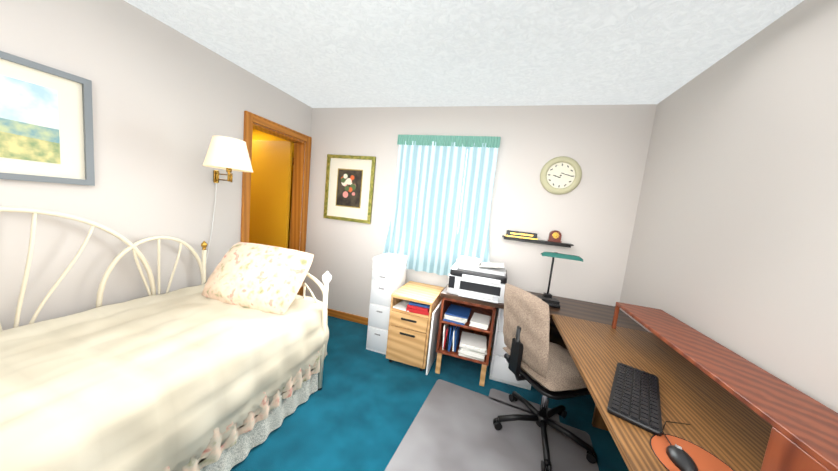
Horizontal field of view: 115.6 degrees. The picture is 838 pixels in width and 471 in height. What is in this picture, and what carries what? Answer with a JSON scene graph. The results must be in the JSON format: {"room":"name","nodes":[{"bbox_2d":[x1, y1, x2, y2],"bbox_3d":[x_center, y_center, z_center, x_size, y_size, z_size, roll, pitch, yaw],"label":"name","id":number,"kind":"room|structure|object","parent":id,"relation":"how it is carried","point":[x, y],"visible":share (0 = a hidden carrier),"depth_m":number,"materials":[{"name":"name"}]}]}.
{"room":"office","nodes":[
{"label":"office","id":0,"kind":"room"},
{"bbox_2d":[0,0,311,329],"bbox_3d":[-2.160,-0.107,0.848,0.120,2.440,5.240,8,6,16],"label":"wall","id":1,"kind":"structure","parent":0,"point":[168,102],"depth_m":1.64,"materials":[{"name":"white paint"}]},
{"bbox_2d":[0,51,94,185],"bbox_3d":[-1.948,-0.538,1.101,0.026,0.570,0.790,8,6,16],"label":"landscape picture","id":2,"kind":"object","parent":1,"relation":"attached to","point":[46,123],"visible":1,"depth_m":1.32,"materials":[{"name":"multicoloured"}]},
{"bbox_2d":[203,136,252,262],"bbox_3d":[-1.497,-0.044,1.976,0.517,1.308,0.335,8,6,16],"label":"wall lamp","id":3,"kind":"object","parent":1,"relation":"attached to","point":[229,155],"visible":1,"depth_m":1.79,"materials":[{"name":"brass"},{"name":"white fabric"}]},
{"bbox_2d":[240,111,311,295],"bbox_3d":[-1.567,-0.092,2.836,0.166,2.102,0.839,8,6,16],"label":"door frame","id":4,"kind":"structure","parent":1,"relation":"attached to","point":[300,184],"depth_m":3.06,"materials":[{"name":"brown wood"}]},
{"bbox_2d":[252,129,293,248],"bbox_3d":[-2.354,-0.375,2.902,1.480,2.490,1.400,8,6,16],"label":"wall","id":5,"kind":"structure","parent":0,"point":[259,135],"depth_m":3.32,"materials":[{"name":"orange"}]},
{"bbox_2d":[249,140,293,247],"bbox_3d":[-1.893,-0.132,3.251,0.722,2.003,0.060,8,6,16],"label":"door leaf","id":6,"kind":"structure","parent":5,"relation":"in","point":[272,163],"depth_m":3.15,"materials":[{"name":"orange wood"}]},
{"bbox_2d":[230,316,628,470],"bbox_3d":[-0.641,1.345,0.493,3.340,0.050,5.000,8,6,16],"label":"floor","id":7,"kind":"structure","parent":0,"point":[360,410],"depth_m":1.84,"materials":[{"name":"carpet"}]},
{"bbox_2d":[0,206,331,470],"bbox_3d":[-1.410,0.554,1.084,1.243,1.232,2.088,8,6,16],"label":"daybed","id":8,"kind":"object","parent":7,"relation":"on","point":[221,369],"visible":1,"depth_m":1.24,"materials":[{"name":"beige fabric"}]},
{"bbox_2d":[366,253,407,354],"bbox_3d":[-0.318,0.658,2.628,0.230,0.915,0.338,8,6,16],"label":"tower","id":9,"kind":"object","parent":7,"relation":"on","point":[389,274],"visible":0.73,"depth_m":2.48,"materials":[{"name":"white plastic"}]},
{"bbox_2d":[386,281,444,374],"bbox_3d":[-0.015,0.839,2.510,0.400,0.645,0.512,8,6,16],"label":"file cabinet","id":10,"kind":"object","parent":7,"relation":"on","point":[414,317],"visible":0.94,"depth_m":2.29,"materials":[{"name":"brown wood"}]},
{"bbox_2d":[385,379,598,470],"bbox_3d":[0.498,1.310,1.629,1.100,0.003,1.100,8,7,22],"label":"chair mat","id":11,"kind":"object","parent":7,"relation":"on","point":[452,428],"visible":0.81,"depth_m":1.68,"materials":[{"name":"plastic"}]},
{"bbox_2d":[493,283,596,470],"bbox_3d":[0.841,0.834,1.721,0.657,0.986,0.632,8,6,16],"label":"office chair","id":12,"kind":"object","parent":11,"relation":"on","point":[536,359],"visible":0.96,"depth_m":1.58,"materials":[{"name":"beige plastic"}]},
{"bbox_2d":[489,308,530,389],"bbox_3d":[0.853,0.929,2.374,0.340,0.670,0.376,8,6,16],"label":"drawer unit","id":13,"kind":"object","parent":7,"relation":"on","point":[499,371],"visible":0.33,"depth_m":2.24,"materials":[{"name":"white plastic"}]},
{"bbox_2d":[435,284,647,386],"bbox_3d":[0.916,0.913,2.285,1.455,0.735,0.555,8,6,16],"label":"desk","id":14,"kind":"object","parent":7,"relation":"on","point":[465,329],"visible":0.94,"depth_m":2.22,"materials":[{"name":"brown wood"}]},
{"bbox_2d":[447,256,506,302],"bbox_3d":[0.505,0.367,2.257,0.470,0.265,0.500,8,6,16],"label":"printer","id":15,"kind":"object","parent":14,"relation":"on","point":[474,278],"visible":0.98,"depth_m":2.15,"materials":[{"name":"white plastic"},{"name":"black plastic"},{"name":"paper"}]},
{"bbox_2d":[537,252,582,308],"bbox_3d":[1.140,0.356,2.176,0.300,0.432,0.200,8,6,16],"label":"desk lamp","id":16,"kind":"object","parent":14,"relation":"on","point":[547,298],"visible":0.96,"depth_m":2.12,"materials":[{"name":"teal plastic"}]},
{"bbox_2d":[552,302,837,470],"bbox_3d":[1.030,0.944,1.198,0.615,0.930,1.415,8,6,16],"label":"computer desk","id":17,"kind":"object","parent":7,"relation":"on","point":[736,412],"visible":0.92,"depth_m":0.99,"materials":[{"name":"brown wood"}]},
{"bbox_2d":[607,362,662,436],"bbox_3d":[0.886,0.640,1.080,0.150,0.024,0.440,11,8,40],"label":"keyboard","id":18,"kind":"object","parent":17,"relation":"on","point":[634,398],"visible":1,"depth_m":1.02,"materials":[{"name":"black plastic"}]},
{"bbox_2d":[650,434,733,470],"bbox_3d":[0.815,0.677,0.769,0.213,0.004,0.233,8,6,16],"label":"mouse pad","id":19,"kind":"object","parent":17,"relation":"on","point":[704,459],"visible":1,"depth_m":0.81,"materials":[{"name":"orange rubber"},{"name":"fabric"}]},
{"bbox_2d":[662,421,697,470],"bbox_3d":[0.848,0.655,0.837,0.160,0.032,0.251,8,6,16],"label":"mouse","id":20,"kind":"object","parent":19,"relation":"on","point":[680,458],"visible":1,"depth_m":0.77,"materials":[{"name":"black plastic"}]},
{"bbox_2d":[124,0,803,107],"bbox_3d":[-0.390,-1.118,0.225,3.580,0.050,5.240,8,6,16],"label":"ceiling","id":21,"kind":"structure","parent":0,"point":[368,53],"depth_m":1.64,"materials":[{"name":"grey paint"}]},
{"bbox_2d":[303,104,656,347],"bbox_3d":[0.293,-0.067,2.782,3.460,2.440,0.120,8,6,16],"label":"wall","id":22,"kind":"structure","parent":0,"point":[591,217],"depth_m":2.49,"materials":[{"name":"white paint"}]},
{"bbox_2d":[323,154,375,223],"bbox_3d":[-0.799,-0.533,3.002,0.610,0.735,0.028,8,6,16],"label":"floral picture","id":23,"kind":"object","parent":22,"relation":"attached to","point":[349,186],"visible":1,"depth_m":3.00,"materials":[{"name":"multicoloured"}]},
{"bbox_2d":[327,308,491,355],"bbox_3d":[0.085,1.094,2.863,3.286,0.085,0.017,8,6,16],"label":"baseboard","id":24,"kind":"structure","parent":22,"relation":"attached to","point":[348,316],"depth_m":3.12,"materials":[{"name":"brown wood"}]},
{"bbox_2d":[414,149,467,233],"bbox_3d":[0.219,-0.342,2.689,0.920,1.150,0.063,8,6,16],"label":"vertical blinds","id":25,"kind":"object","parent":22,"relation":"attached to","point":[462,190],"visible":0.08,"depth_m":2.60,"materials":[{"name":"white"}]},
{"bbox_2d":[502,235,573,247],"bbox_3d":[1.078,0.054,2.433,0.600,0.030,0.099,8,6,16],"label":"floating shelf","id":26,"kind":"object","parent":22,"relation":"attached to","point":[569,245],"visible":1,"depth_m":2.39,"materials":[{"name":"black wood"}]},
{"bbox_2d":[505,230,537,239],"bbox_3d":[0.955,-0.006,2.459,0.285,0.057,0.035,8,6,16],"label":"name plate","id":27,"kind":"object","parent":26,"relation":"on","point":[518,234],"visible":1,"depth_m":2.45,"materials":[{"name":"gold metal"}]},
{"bbox_2d":[547,230,561,242],"bbox_3d":[1.238,0.005,2.401,0.110,0.105,0.050,8,6,16],"label":"mantel clock","id":28,"kind":"object","parent":26,"relation":"on","point":[555,235],"visible":1,"depth_m":2.38,"materials":[{"name":"brown wood"}]},
{"bbox_2d":[540,156,581,194],"bbox_3d":[1.267,-0.536,2.360,0.336,0.336,0.042,8,6,16],"label":"wall clock","id":29,"kind":"object","parent":22,"relation":"attached to","point":[560,175],"visible":0.98,"depth_m":2.36,"materials":[{"name":"beige plastic"}]},
{"bbox_3d":[0.235,-0.310,2.759,0.880,1.125,0.102,8,6,16],"label":"window","id":30,"kind":"structure","parent":22,"relation":"in","visible":0},
{"bbox_2d":[383,134,500,275],"bbox_3d":[0.200,-0.293,2.640,1.175,1.370,0.085,8,6,16],"label":"sheer curtain","id":31,"kind":"object","parent":30,"relation":"hanging from","point":[426,237],"visible":0.96,"depth_m":2.64,"materials":[{"name":"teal fabric"}]},
{"bbox_2d":[620,0,837,412],"bbox_3d":[1.112,0.339,-0.188,0.120,2.440,5.120,8,6,16],"label":"wall","id":32,"kind":"structure","parent":0,"point":[734,245],"depth_m":1.20,"materials":[{"name":"white paint"}]}
]}

